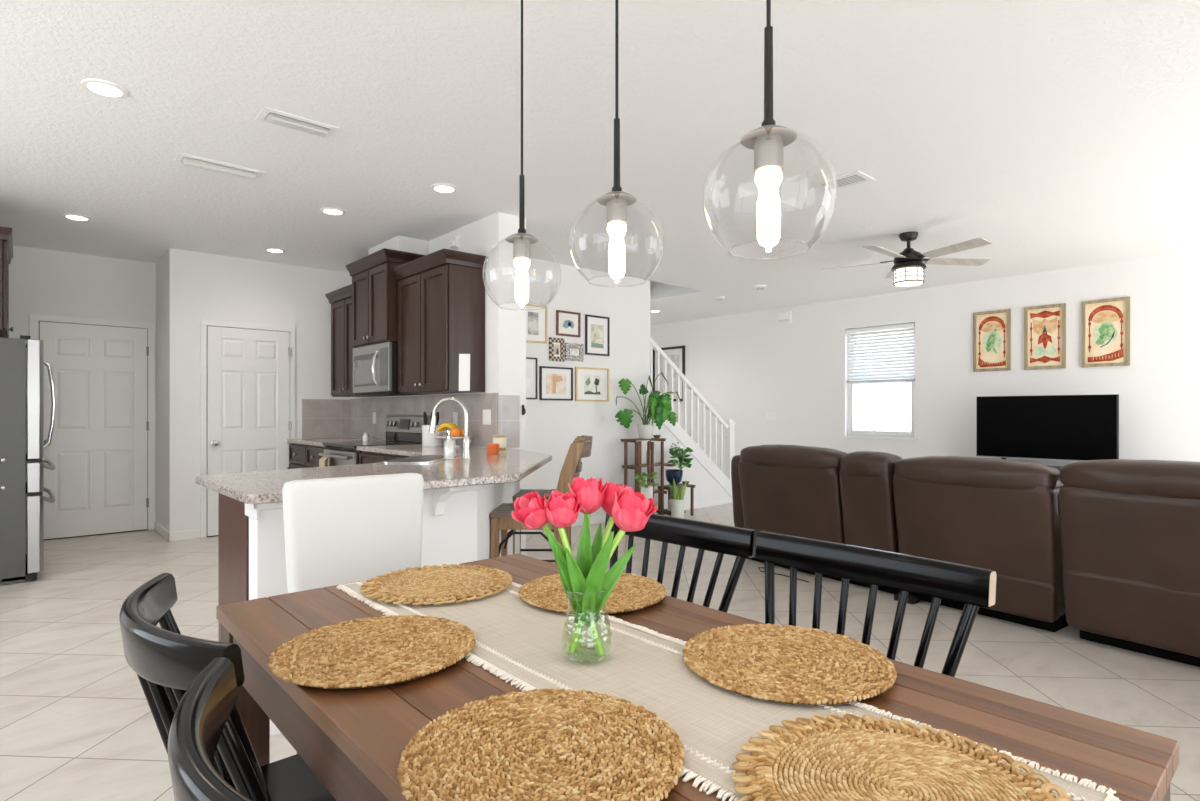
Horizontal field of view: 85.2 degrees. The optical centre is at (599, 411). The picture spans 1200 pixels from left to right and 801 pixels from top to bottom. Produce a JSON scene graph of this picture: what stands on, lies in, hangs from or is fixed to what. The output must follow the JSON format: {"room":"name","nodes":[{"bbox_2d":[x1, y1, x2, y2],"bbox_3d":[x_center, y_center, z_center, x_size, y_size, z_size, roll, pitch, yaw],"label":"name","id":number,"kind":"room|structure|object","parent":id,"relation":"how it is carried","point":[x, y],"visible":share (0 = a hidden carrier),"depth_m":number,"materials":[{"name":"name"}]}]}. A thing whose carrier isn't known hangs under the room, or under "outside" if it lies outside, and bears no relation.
{"room":"dining room","nodes":[
{"label":"dining room","id":0,"kind":"room"},
{"bbox_2d":[9,245,155,343],"bbox_3d":[-5.225,-0.160,6.093,1.780,2.700,0.150,0,0,-42],"label":"wall","id":1,"kind":"structure","parent":0,"point":[41,281],"depth_m":6.22,"materials":[{"name":"white paint"}]},
{"bbox_2d":[29,314,155,539],"bbox_3d":[-4.840,0.145,6.268,0.965,2.089,0.099,0,0,-42],"label":"door","id":2,"kind":"structure","parent":1,"relation":"in","point":[102,447],"depth_m":6.30,"materials":[{"name":"paint"}]},
{"bbox_2d":[156,248,350,531],"bbox_3d":[-3.516,-0.160,6.955,1.920,2.700,0.830,0,0,-42],"label":"wall","id":3,"kind":"structure","parent":0,"point":[192,286],"depth_m":6.31,"materials":[{"name":"white paint"}]},
{"bbox_2d":[154,521,199,541],"bbox_3d":[-3.797,1.147,6.697,1.183,0.085,0.843,0,0,-42],"label":"baseboard","id":4,"kind":"structure","parent":3,"relation":"attached to","point":[188,534],"depth_m":6.09,"materials":[{"name":"paint"}]},
{"bbox_2d":[200,319,294,537],"bbox_3d":[-3.428,0.155,6.412,0.847,2.069,0.099,0,0,-42],"label":"door","id":5,"kind":"structure","parent":3,"relation":"in","point":[247,370],"depth_m":6.39,"materials":[{"name":"paint"}]},
{"bbox_2d":[249,481,519,599],"bbox_3d":[-0.763,0.751,3.608,0.646,0.878,2.614,0,0,11],"label":"wall","id":6,"kind":"structure","parent":0,"point":[462,534],"depth_m":2.85,"materials":[{"name":"white paint"}]},
{"bbox_2d":[245,484,491,519],"bbox_3d":[-0.708,0.351,3.179,0.497,0.078,1.964,0,0,26],"label":"trim","id":7,"kind":"structure","parent":6,"relation":"attached to","point":[251,510],"depth_m":2.40,"materials":[{"name":"paint"}]},
{"bbox_2d":[432,487,460,516],"bbox_3d":[-0.657,0.383,2.787,0.050,0.142,0.160,0,0,-42],"label":"corbel","id":8,"kind":"object","parent":6,"relation":"attached to","point":[439,499],"depth_m":2.81,"materials":[{"name":"paint"}]},
{"bbox_2d":[351,212,525,555],"bbox_3d":[-1.644,-0.160,6.104,0.250,2.700,2.930,0,0,-42],"label":"wall","id":9,"kind":"structure","parent":0,"point":[505,330],"depth_m":5.01,"materials":[{"name":"white paint"}]},
{"bbox_2d":[325,284,379,396],"bbox_3d":[-2.375,-0.675,6.443,0.376,1.040,0.812,0,0,-42],"label":"upper cabinet","id":10,"kind":"object","parent":9,"relation":"attached to","point":[340,300],"visible":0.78,"depth_m":6.40,"materials":[{"name":"brown wood"}]},
{"bbox_2d":[346,248,425,347],"bbox_3d":[-1.881,-0.969,5.826,0.456,0.753,0.846,0,0,-42],"label":"upper cabinet","id":11,"kind":"object","parent":9,"relation":"attached to","point":[374,283],"visible":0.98,"depth_m":5.63,"materials":[{"name":"brown wood"}]},
{"bbox_2d":[353,342,425,395],"bbox_3d":[-1.897,-0.370,5.845,0.453,0.431,0.786,0,0,-42],"label":"microwave","id":12,"kind":"object","parent":11,"relation":"attached to","point":[375,367],"visible":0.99,"depth_m":5.61,"materials":[{"name":"silver metal"}]},
{"bbox_2d":[369,235,428,254],"bbox_3d":[-1.832,-1.430,5.917,0.280,0.160,0.640,0,0,-42],"label":"trim","id":13,"kind":"structure","parent":11,"relation":"on","point":[400,243],"depth_m":5.69,"materials":[{"name":"white paint"}]},
{"bbox_2d":[302,393,519,447],"bbox_3d":[-1.858,0.065,5.908,2.976,0.419,0.514,0,0,45],"label":"backsplash","id":14,"kind":"structure","parent":9,"relation":"attached to","point":[321,418],"depth_m":6.05,"materials":[{"name":"beige tile"}]},
{"bbox_2d":[392,248,487,393],"bbox_3d":[-1.298,-0.675,5.230,0.376,1.040,0.900,0,0,-42],"label":"upper cabinet","id":15,"kind":"object","parent":9,"relation":"attached to","point":[441,293],"visible":1,"depth_m":5.01,"materials":[{"name":"brown wood"}]},
{"bbox_2d":[459,354,469,390],"bbox_3d":[-1.024,-0.299,4.934,0.098,0.285,0.002,0,0,-42],"label":"paper sheet","id":16,"kind":"object","parent":15,"relation":"attached to","point":[464,359],"visible":1,"depth_m":4.93,"materials":[{"name":"white paper"}]},
{"bbox_2d":[0,0,1199,325],"bbox_3d":[-0.040,-1.660,4.713,10.600,0.300,11.500,0,0,-42],"label":"ceiling","id":17,"kind":"structure","parent":0,"point":[1054,134],"depth_m":3.45,"materials":[{"name":"white paint"}]},
{"bbox_2d":[81,78,127,97],"bbox_3d":[-2.307,-1.505,3.043,0.176,0.010,0.176,0,0,-42],"label":"recessed light","id":18,"kind":"object","parent":17,"relation":"in","point":[97,86],"visible":1,"depth_m":3.04,"materials":[{"name":"white plastic"}]},
{"bbox_2d":[174,153,264,179],"bbox_3d":[-2.334,-1.492,4.013,0.460,0.035,0.160,0,0,-42],"label":"ceiling vent","id":19,"kind":"object","parent":17,"relation":"in","point":[189,160],"visible":1,"depth_m":3.97,"materials":[{"name":"white plastic"}]},
{"bbox_2d":[256,107,338,137],"bbox_3d":[-1.580,-1.495,3.412,0.360,0.030,0.170,0,0,-42],"label":"ceiling vent","id":20,"kind":"object","parent":17,"relation":"in","point":[269,115],"visible":1,"depth_m":3.38,"materials":[{"name":"white plastic"}]},
{"bbox_2d":[482,0,560,310],"bbox_3d":[-0.170,-0.869,1.423,0.170,1.281,0.170,0,0,-42],"label":"pendant lamp","id":21,"kind":"object","parent":17,"relation":"hanging from","point":[521,241],"visible":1,"depth_m":1.42,"materials":[{"name":"clear glass"}]},
{"bbox_2d":[513,238,529,259],"bbox_3d":[-0.170,-0.353,1.423,0.037,0.042,0.037,0,0,-42],"label":"socket","id":22,"kind":"object","parent":21,"relation":"attached to","point":[521,246],"depth_m":1.41,"materials":[{"name":"silver metal"}]},
{"bbox_2d":[569,0,664,286],"bbox_3d":[0.030,-0.871,1.169,0.170,1.277,0.170,0,0,-42],"label":"pendant lamp","id":23,"kind":"object","parent":17,"relation":"hanging from","point":[616,201],"visible":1,"depth_m":1.16,"materials":[{"name":"clear glass"}]},
{"bbox_2d":[607,198,626,224],"bbox_3d":[0.030,-0.357,1.169,0.037,0.042,0.037,0,0,-42],"label":"socket","id":24,"kind":"object","parent":23,"relation":"attached to","point":[616,207],"depth_m":1.15,"materials":[{"name":"silver metal"}]},
{"bbox_2d":[703,0,837,259],"bbox_3d":[0.221,-0.860,0.854,0.170,1.299,0.170,0,0,-42],"label":"pendant lamp","id":25,"kind":"object","parent":17,"relation":"hanging from","point":[767,141],"visible":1,"depth_m":0.84,"materials":[{"name":"clear glass"}]},
{"bbox_2d":[754,134,782,173],"bbox_3d":[0.221,-0.335,0.854,0.037,0.042,0.037,0,0,-42],"label":"socket","id":26,"kind":"object","parent":25,"relation":"attached to","point":[768,148],"depth_m":0.84,"materials":[{"name":"silver metal"}]},
{"bbox_2d":[812,171,874,191],"bbox_3d":[1.592,-1.506,4.276,0.220,0.007,0.320,0,0,-42],"label":"ceiling vent","id":27,"kind":"object","parent":17,"relation":"in","point":[857,177],"visible":0.98,"depth_m":4.26,"materials":[{"name":"white plastic"}]},
{"bbox_2d":[822,231,991,286],"bbox_3d":[2.579,-1.292,5.501,1.302,0.435,1.369,0,0,-42],"label":"ceiling fan","id":28,"kind":"object","parent":17,"relation":"hanging from","point":[908,269],"visible":1,"depth_m":5.44,"materials":[{"name":"brown metal"}]},
{"bbox_2d":[0,503,1199,800],"bbox_3d":[-0.040,1.250,4.713,10.600,0.120,11.500,0,0,-42],"label":"floor","id":29,"kind":"structure","parent":0,"point":[77,722],"depth_m":3.15,"materials":[{"name":"tile"}]},
{"bbox_2d":[0,335,55,585],"bbox_3d":[-4.514,0.328,4.692,0.923,1.725,0.908,0,0,-42],"label":"refrigerator","id":30,"kind":"object","parent":29,"relation":"on","point":[22,445],"visible":1,"depth_m":4.54,"materials":[{"name":"silver metal"}]},
{"bbox_2d":[168,657,266,800],"bbox_3d":[-0.185,0.760,0.798,0.567,0.864,0.566,0,0,-43],"label":"dining chair","id":31,"kind":"object","parent":29,"relation":"on","point":[202,723],"visible":1,"depth_m":0.74,"materials":[{"name":"black paint"}]},
{"bbox_2d":[119,573,335,800],"bbox_3d":[-0.566,0.760,1.247,0.567,0.864,0.566,0,0,-42],"label":"dining chair","id":32,"kind":"object","parent":29,"relation":"on","point":[165,661],"visible":0.55,"depth_m":1.03,"materials":[{"name":"black paint"}]},
{"bbox_2d":[218,493,248,641],"bbox_3d":[-0.989,0.751,3.605,0.911,0.878,2.389,0,0,17],"label":"base cabinet","id":33,"kind":"object","parent":29,"relation":"on","point":[233,524],"visible":0.06,"depth_m":2.62,"materials":[{"name":"brown wood"}]},
{"bbox_2d":[195,444,551,503],"bbox_3d":[-1.071,0.293,3.970,1.559,0.034,3.531,0,0,-5],"label":"countertop","id":34,"kind":"structure","parent":33,"relation":"on","point":[255,487],"depth_m":2.98,"materials":[{"name":"grey stone"}]},
{"bbox_2d":[381,454,460,462],"bbox_3d":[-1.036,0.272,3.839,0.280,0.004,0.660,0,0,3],"label":"sink","id":35,"kind":"object","parent":34,"relation":"in","point":[421,458],"visible":0.9,"depth_m":3.74,"materials":[{"name":"silver metal"}]},
{"bbox_2d":[389,455,443,461],"bbox_3d":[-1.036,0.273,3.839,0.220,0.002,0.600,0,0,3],"label":"basin","id":36,"kind":"object","parent":35,"relation":"in","point":[416,458],"depth_m":3.79,"materials":[{"name":"silver metal"}]},
{"bbox_2d":[422,425,442,446],"bbox_3d":[-1.341,0.190,5.229,0.164,0.170,0.164,0,0,-42],"label":"utensil crock","id":37,"kind":"object","parent":34,"relation":"on","point":[428,439],"visible":0.92,"depth_m":5.16,"materials":[{"name":"white ceramic"}]},
{"bbox_2d":[429,397,471,457],"bbox_3d":[-0.899,0.093,3.941,0.256,0.365,0.106,0,0,3],"label":"kitchen faucet","id":38,"kind":"object","parent":34,"relation":"on","point":[466,441],"visible":1,"depth_m":3.90,"materials":[{"name":"silver metal"}]},
{"bbox_2d":[287,443,326,468],"bbox_3d":[-2.595,0.751,6.465,0.672,0.878,1.066,0,0,-42],"label":"base cabinet","id":39,"kind":"object","parent":29,"relation":"on","point":[300,455],"visible":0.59,"depth_m":6.33,"materials":[{"name":"brown wood"}]},
{"bbox_2d":[287,437,385,446],"bbox_3d":[-2.596,0.293,6.477,0.661,0.034,1.089,0,0,-42],"label":"countertop","id":40,"kind":"structure","parent":39,"relation":"on","point":[310,441],"depth_m":6.32,"materials":[{"name":"grey stone"}]},
{"bbox_2d":[282,473,423,753],"bbox_3d":[-0.621,0.696,1.881,0.425,0.989,0.488,0,0,-42],"label":"chair","id":41,"kind":"object","parent":29,"relation":"on","point":[340,530],"visible":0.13,"depth_m":1.98,"materials":[{"name":"white"}]},
{"bbox_2d":[318,415,429,465],"bbox_3d":[-2.000,0.599,5.760,0.716,1.142,0.758,0,0,-42],"label":"electric range","id":42,"kind":"object","parent":29,"relation":"on","point":[404,429],"visible":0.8,"depth_m":5.74,"materials":[{"name":"silver glass"}]},
{"bbox_2d":[318,445,360,465],"bbox_3d":[-2.000,0.733,5.760,0.716,0.875,0.758,0,0,-42],"label":"oven","id":43,"kind":"object","parent":42,"relation":"in","point":[338,455],"depth_m":5.50,"materials":[{"name":"silver metal"}]},
{"bbox_2d":[322,441,420,447],"bbox_3d":[-2.015,0.283,5.747,0.580,0.022,0.758,0,0,-42],"label":"cooktop","id":44,"kind":"object","parent":42,"relation":"in","point":[354,444],"depth_m":5.64,"materials":[{"name":"black glass"}]},
{"bbox_2d":[359,451,406,463],"bbox_3d":[-1.377,0.751,5.094,0.672,0.878,1.046,0,0,-42],"label":"base cabinet","id":45,"kind":"object","parent":29,"relation":"on","point":[365,457],"visible":0.1,"depth_m":5.08,"materials":[{"name":"brown wood"}]},
{"bbox_2d":[490,440,591,563],"bbox_3d":[-0.295,0.670,3.400,0.507,1.040,0.356,0,0,0],"label":"bar stool","id":46,"kind":"object","parent":29,"relation":"on","point":[501,517],"visible":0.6,"depth_m":3.23,"materials":[{"name":"brown wood"}]},
{"bbox_2d":[513,435,592,561],"bbox_3d":[-0.299,0.670,4.052,0.507,1.040,0.356,0,0,0],"label":"bar stool","id":47,"kind":"object","parent":29,"relation":"on","point":[522,492],"visible":0.2,"depth_m":4.05,"materials":[{"name":"brown wood"}]},
{"bbox_2d":[620,438,695,515],"bbox_3d":[0.660,0.740,7.275,0.990,0.900,0.220,0,0,-42],"label":"plant stand","id":48,"kind":"object","parent":29,"relation":"on","point":[650,464],"visible":0.66,"depth_m":7.15,"materials":[{"name":"brown wood"}]},
{"bbox_2d":[635,471,659,506],"bbox_3d":[0.484,0.902,6.750,0.306,0.575,0.208,0,0,-42],"label":"potted plant","id":49,"kind":"object","parent":48,"relation":"on","point":[647,490],"visible":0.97,"depth_m":6.71,"materials":[{"name":"green plant"}]},
{"bbox_2d":[615,372,680,438],"bbox_3d":[0.581,-0.086,7.152,1.061,0.747,0.268,0,0,-42],"label":"monstera plant","id":50,"kind":"object","parent":48,"relation":"on","point":[659,408],"visible":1,"depth_m":7.07,"materials":[{"name":"green plant"}]},
{"bbox_2d":[665,442,693,485],"bbox_3d":[0.933,0.589,7.461,0.373,0.498,0.290,0,0,-42],"label":"potted plant","id":51,"kind":"object","parent":48,"relation":"on","point":[677,474],"visible":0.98,"depth_m":7.41,"materials":[{"name":"green plant"}]},
{"bbox_2d":[669,478,686,517],"bbox_3d":[0.839,0.950,7.105,0.185,0.480,0.179,0,0,-42],"label":"potted plant","id":52,"kind":"object","parent":29,"relation":"on","point":[677,493],"visible":0.94,"depth_m":7.04,"materials":[{"name":"green plant"}]},
{"bbox_2d":[605,513,756,612],"bbox_3d":[0.070,0.761,1.882,0.490,0.862,0.586,0,0,-43],"label":"dining chair","id":53,"kind":"object","parent":29,"relation":"on","point":[739,542],"visible":0.34,"depth_m":1.94,"materials":[{"name":"black paint"}]},
{"bbox_2d":[216,554,1178,800],"bbox_3d":[-0.047,0.810,1.152,0.808,0.760,1.515,0,0,-42],"label":"dining table","id":54,"kind":"object","parent":29,"relation":"on","point":[354,741],"visible":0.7,"depth_m":0.97,"materials":[{"name":"brown wood"}]},
{"bbox_2d":[267,615,475,688],"bbox_3d":[-0.396,0.417,1.160,0.345,0.011,0.344,0,0,39],"label":"placemat","id":55,"kind":"object","parent":54,"relation":"on","point":[382,650],"visible":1,"depth_m":1.13,"materials":[{"name":"beige wicker"}]},
{"bbox_2d":[397,688,684,800],"bbox_3d":[-0.070,0.417,0.805,0.345,0.011,0.344,0,0,-24],"label":"placemat","id":56,"kind":"object","parent":54,"relation":"on","point":[545,744],"visible":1,"depth_m":0.80,"materials":[{"name":"beige wicker"}]},
{"bbox_2d":[518,571,666,614],"bbox_3d":[-0.018,0.417,1.525,0.344,0.011,0.345,0,0,3],"label":"placemat","id":57,"kind":"object","parent":54,"relation":"on","point":[631,592],"visible":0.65,"depth_m":1.48,"materials":[{"name":"beige wicker"}]},
{"bbox_2d":[336,564,1120,800],"bbox_3d":[-0.033,0.427,1.168,0.358,0.006,1.483,0,0,-42],"label":"table runner","id":58,"kind":"object","parent":54,"relation":"on","point":[519,641],"visible":0.42,"depth_m":1.05,"materials":[{"name":"fabric"}]},
{"bbox_2d":[360,564,512,605],"bbox_3d":[-0.395,0.417,1.597,0.361,0.013,0.361,0,0,-4],"label":"placemat","id":59,"kind":"object","parent":58,"relation":"on","point":[435,584],"visible":1,"depth_m":1.57,"materials":[{"name":"beige wicker"}]},
{"bbox_2d":[560,589,612,665],"bbox_3d":[-0.023,0.364,1.133,0.092,0.123,0.092,0,0,-42],"label":"vase","id":60,"kind":"object","parent":58,"relation":"on","point":[583,647],"visible":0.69,"depth_m":1.12,"materials":[{"name":"clear glass"}]},
{"bbox_2d":[511,490,598,652],"bbox_3d":[-0.076,0.275,1.135,0.155,0.280,0.067,0,0,-10],"label":"tulip","id":61,"kind":"object","parent":60,"relation":"in","point":[530,508],"visible":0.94,"depth_m":1.11,"materials":[{"name":"red plant"}]},
{"bbox_2d":[545,490,604,655],"bbox_3d":[-0.049,0.274,1.105,0.097,0.280,0.067,0,0,25],"label":"tulip","id":62,"kind":"object","parent":60,"relation":"in","point":[562,510],"visible":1,"depth_m":1.10,"materials":[{"name":"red plant"}]},
{"bbox_2d":[568,476,606,648],"bbox_3d":[-0.022,0.264,1.151,0.068,0.298,0.068,0,0,42],"label":"tulip","id":63,"kind":"object","parent":60,"relation":"in","point":[590,492],"visible":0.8,"depth_m":1.13,"materials":[{"name":"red plant"}]},
{"bbox_2d":[582,482,627,629],"bbox_3d":[0.002,0.270,1.162,0.102,0.288,0.052,0,0,-14],"label":"tulip","id":64,"kind":"object","parent":60,"relation":"in","point":[609,495],"visible":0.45,"depth_m":1.15,"materials":[{"name":"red plant"}]},
{"bbox_2d":[569,486,657,653],"bbox_3d":[0.024,0.271,1.102,0.148,0.287,0.074,0,0,-9],"label":"tulip","id":65,"kind":"object","parent":60,"relation":"in","point":[631,511],"visible":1,"depth_m":1.10,"materials":[{"name":"green plant"}]},
{"bbox_2d":[731,713,1073,800],"bbox_3d":[0.329,0.417,0.717,0.361,0.013,0.361,0,0,-38],"label":"placemat","id":66,"kind":"object","parent":58,"relation":"on","point":[833,757],"visible":1,"depth_m":0.76,"materials":[{"name":"beige wicker"}]},
{"bbox_2d":[682,623,897,704],"bbox_3d":[0.314,0.417,1.105,0.345,0.011,0.344,0,0,19],"label":"placemat","id":67,"kind":"object","parent":54,"relation":"on","point":[790,664],"visible":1,"depth_m":1.07,"materials":[{"name":"beige wicker"}]},
{"bbox_2d":[755,531,995,676],"bbox_3d":[0.462,0.761,1.440,0.490,0.862,0.587,0,0,-40],"label":"dining chair","id":68,"kind":"object","parent":29,"relation":"on","point":[972,586],"visible":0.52,"depth_m":1.53,"materials":[{"name":"black paint"}]},
{"bbox_2d":[731,444,1068,631],"bbox_3d":[2.019,0.717,4.602,0.957,0.946,2.356,0,0,-35],"label":"reclining sofa","id":69,"kind":"object","parent":29,"relation":"on","point":[1001,516],"visible":0.85,"depth_m":3.93,"materials":[{"name":"brown leather"}]},
{"bbox_2d":[740,444,847,469],"bbox_3d":[1.428,0.342,4.846,0.277,0.195,0.908,0,0,-35],"label":"pillow","id":70,"kind":"object","parent":69,"relation":"on","point":[778,456],"depth_m":4.73,"materials":[{"name":"brown leather"}]},
{"bbox_2d":[840,451,901,477],"bbox_3d":[1.799,0.356,4.324,0.275,0.193,0.374,0,0,-35],"label":"pillow","id":71,"kind":"object","parent":69,"relation":"on","point":[858,464],"depth_m":4.22,"materials":[{"name":"brown leather"}]},
{"bbox_2d":[894,456,1062,489],"bbox_3d":[2.167,0.360,3.807,0.275,0.195,0.891,0,0,-35],"label":"pillow","id":72,"kind":"object","parent":69,"relation":"on","point":[927,472],"depth_m":3.70,"materials":[{"name":"brown leather"}]},
{"bbox_2d":[1045,465,1064,485],"bbox_3d":[4.593,0.877,6.755,0.440,0.625,1.740,0,0,-42],"label":"media console","id":73,"kind":"object","parent":29,"relation":"on","point":[1055,467],"visible":0.02,"depth_m":6.77},
{"bbox_2d":[976,394,1118,460],"bbox_3d":[4.567,0.197,6.739,0.226,0.733,1.240,0,0,-42],"label":"television","id":74,"kind":"object","parent":73,"relation":"on","point":[1046,427],"visible":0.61,"depth_m":6.69,"materials":[{"name":"black"}]},
{"bbox_2d":[1057,459,1199,666],"bbox_3d":[3.296,0.709,2.810,0.957,0.961,2.018,0,0,-35],"label":"reclining sofa","id":75,"kind":"object","parent":29,"relation":"on","point":[1130,529],"visible":1,"depth_m":3.13,"materials":[{"name":"brown leather"}]},
{"bbox_2d":[1059,459,1199,498],"bbox_3d":[2.702,0.326,3.059,0.278,0.195,0.923,0,0,-35],"label":"pillow","id":76,"kind":"object","parent":75,"relation":"on","point":[1110,478],"depth_m":3.11,"materials":[{"name":"brown leather"}]},
{"bbox_2d":[526,258,732,517],"bbox_3d":[0.237,-0.160,7.300,4.150,2.700,0.120,0,0,-42],"label":"wall","id":77,"kind":"structure","parent":0,"point":[552,426],"depth_m":7.02,"materials":[{"name":"white paint"}]},
{"bbox_2d":[526,357,536,398],"bbox_3d":[-0.758,-0.329,6.321,0.362,0.407,0.022,0,0,-42],"label":"picture frame","id":78,"kind":"object","parent":77,"relation":"attached to","point":[531,363],"visible":0.47,"depth_m":6.40,"materials":[{"name":"white paper"}]},
{"bbox_2d":[526,303,546,342],"bbox_3d":[-0.673,-0.870,6.396,0.380,0.370,0.022,0,0,-42],"label":"picture frame","id":79,"kind":"object","parent":77,"relation":"attached to","point":[536,318],"visible":0.53,"depth_m":6.44,"materials":[{"name":"white paper"}]},
{"bbox_2d":[539,366,572,400],"bbox_3d":[-0.439,-0.286,6.604,0.415,0.337,0.022,0,0,-42],"label":"picture frame","id":80,"kind":"object","parent":77,"relation":"attached to","point":[555,383],"visible":1,"depth_m":6.60,"materials":[{"name":"white paper"}]},
{"bbox_2d":[547,373,565,393],"bbox_3d":[-0.441,-0.285,6.606,0.249,0.206,0.003,0,0,-42],"label":"print","id":81,"kind":"object","parent":80,"relation":"attached to","point":[556,382],"depth_m":6.60,"materials":[{"name":"beige paper"}]},
{"bbox_2d":[549,337,564,361],"bbox_3d":[-0.437,-0.631,6.606,0.184,0.233,0.022,0,0,-42],"label":"picture frame","id":82,"kind":"object","parent":77,"relation":"attached to","point":[556,345],"visible":1,"depth_m":6.60,"materials":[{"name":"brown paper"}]},
{"bbox_2d":[556,310,580,336],"bbox_3d":[-0.324,-0.905,6.706,0.307,0.254,0.022,0,0,-42],"label":"picture frame","id":83,"kind":"object","parent":77,"relation":"attached to","point":[568,323],"visible":1,"depth_m":6.71,"materials":[{"name":"white paper"}]},
{"bbox_2d":[560,315,575,332],"bbox_3d":[-0.326,-0.905,6.708,0.215,0.165,0.003,0,0,-42],"label":"print","id":84,"kind":"object","parent":83,"relation":"attached to","point":[567,322],"depth_m":6.70},
{"bbox_2d":[565,343,583,360],"bbox_3d":[-0.265,-0.620,6.758,0.236,0.180,0.022,0,0,-42],"label":"picture frame","id":85,"kind":"object","parent":77,"relation":"attached to","point":[573,351],"visible":1,"depth_m":6.75,"materials":[{"name":"white paper"}]},
{"bbox_2d":[575,367,608,401],"bbox_3d":[-0.080,-0.291,6.923,0.464,0.358,0.022,0,0,-42],"label":"picture frame","id":86,"kind":"object","parent":77,"relation":"attached to","point":[591,384],"visible":1,"depth_m":6.92,"materials":[{"name":"beige wood"}]},
{"bbox_2d":[584,375,600,394],"bbox_3d":[-0.082,-0.286,6.925,0.232,0.206,0.003,0,0,-42],"label":"print","id":87,"kind":"object","parent":86,"relation":"attached to","point":[592,383],"depth_m":6.92,"materials":[{"name":"green"}]},
{"bbox_2d":[585,314,609,355],"bbox_3d":[-0.027,-0.815,6.970,0.332,0.420,0.022,0,0,-42],"label":"picture frame","id":88,"kind":"object","parent":77,"relation":"attached to","point":[597,328],"visible":1,"depth_m":6.97,"materials":[{"name":"white paper"}]},
{"bbox_2d":[591,324,603,347],"bbox_3d":[-0.028,-0.808,6.972,0.183,0.246,0.003,0,0,-42],"label":"print","id":89,"kind":"object","parent":88,"relation":"attached to","point":[597,330],"depth_m":6.97,"materials":[{"name":"green"}]},
{"bbox_2d":[526,497,730,555],"bbox_3d":[0.562,1.147,6.806,3.980,0.085,1.050,0,0,-42],"label":"baseboard","id":90,"kind":"structure","parent":77,"relation":"attached to","point":[720,501],"depth_m":7.92,"materials":[{"name":"paint"}]},
{"bbox_2d":[650,251,1199,472],"bbox_3d":[3.866,-0.160,8.183,0.150,2.700,11.500,0,0,-42],"label":"wall","id":91,"kind":"structure","parent":0,"point":[747,366],"depth_m":7.74,"materials":[{"name":"white paint"}]},
{"bbox_2d":[653,346,684,400],"bbox_3d":[1.162,-0.640,11.091,0.030,0.920,0.720,0,0,-42],"label":"picture frame","id":92,"kind":"object","parent":91,"relation":"attached to","point":[676,354],"visible":0.39,"depth_m":11.01,"materials":[{"name":"black paper"}]},
{"bbox_2d":[660,354,678,393],"bbox_3d":[1.166,-0.640,11.094,0.002,0.660,0.480,0,0,-42],"label":"print","id":93,"kind":"object","parent":92,"relation":"attached to","point":[674,358],"depth_m":11.08},
{"bbox_2d":[842,323,917,439],"bbox_3d":[3.618,-0.381,8.425,0.160,1.458,0.982,0,0,-42],"label":"window","id":94,"kind":"structure","parent":91,"relation":"in","point":[851,433],"depth_m":8.48,"materials":[{"name":"paint"}]},
{"bbox_2d":[846,324,914,382],"bbox_3d":[3.601,-0.740,8.410,0.055,0.700,0.888,0,0,-42],"label":"window blind","id":95,"kind":"object","parent":94,"relation":"attached to","point":[853,373],"visible":1,"depth_m":8.39,"materials":[{"name":"white plastic"}]},
{"bbox_2d":[973,309,1010,371],"bbox_3d":[4.441,-0.805,7.402,0.028,0.684,0.381,0,0,-42],"label":"framed poster","id":96,"kind":"object","parent":91,"relation":"attached to","point":[991,329],"visible":1,"depth_m":7.40,"materials":[{"name":"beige paper"}]},
{"bbox_2d":[1024,303,1065,369],"bbox_3d":[4.781,-0.805,7.019,0.028,0.684,0.381,0,0,-42],"label":"framed poster","id":97,"kind":"object","parent":91,"relation":"attached to","point":[1044,325],"visible":1,"depth_m":7.02,"materials":[{"name":"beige paper"}]},
{"bbox_2d":[1081,296,1129,366],"bbox_3d":[5.129,-0.805,6.627,0.028,0.684,0.396,0,0,-42],"label":"framed poster","id":98,"kind":"object","parent":91,"relation":"attached to","point":[1105,323],"visible":1,"depth_m":6.63,"materials":[{"name":"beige paper"}]},
{"bbox_3d":[-5.735,-0.160,4.235,1.450,2.700,2.250,0,0,-42],"label":"wall","id":99,"kind":"structure","parent":0,"visible":0},
{"bbox_2d":[0,226,13,337],"bbox_3d":[-4.585,-0.902,4.574,0.710,0.695,0.990,0,0,-42],"label":"upper cabinet","id":100,"kind":"object","parent":99,"relation":"attached to","point":[6,239],"visible":0.96,"depth_m":4.44,"materials":[{"name":"brown wood"}]},
{"label":"outside","id":101,"kind":"structure","parent":0,"visible":0},
{"bbox_3d":[7.212,1.415,11.757,9.600,0.150,24.000,0,0,-42],"label":"ground","id":102,"kind":"structure","parent":101,"visible":0},
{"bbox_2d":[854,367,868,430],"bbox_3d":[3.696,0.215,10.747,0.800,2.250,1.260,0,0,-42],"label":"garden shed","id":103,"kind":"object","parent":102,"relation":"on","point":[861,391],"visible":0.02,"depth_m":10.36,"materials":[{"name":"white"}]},
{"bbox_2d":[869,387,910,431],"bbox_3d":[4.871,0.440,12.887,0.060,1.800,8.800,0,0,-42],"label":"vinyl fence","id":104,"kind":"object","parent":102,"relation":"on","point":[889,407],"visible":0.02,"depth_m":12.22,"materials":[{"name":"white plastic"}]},
{"bbox_2d":[870,331,912,387],"bbox_3d":[8.201,-1.485,13.505,0.200,5.650,5.300,0,0,-42],"label":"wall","id":105,"kind":"structure","parent":102,"relation":"on","point":[906,384],"depth_m":15.04,"materials":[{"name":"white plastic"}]},
{"bbox_3d":[0.096,-0.126,7.866,3.548,2.632,0.905,0,0,-42],"label":"flight","id":106,"kind":"object","parent":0,"visible":0},
{"bbox_2d":[650,337,735,496],"bbox_3d":[1.144,0.154,8.106,1.621,2.072,0.150,0,0,-42],"label":"stair railing","id":107,"kind":"object","parent":106,"relation":"attached to","point":[724,479],"visible":0.84,"depth_m":8.14,"materials":[{"name":"paint"}]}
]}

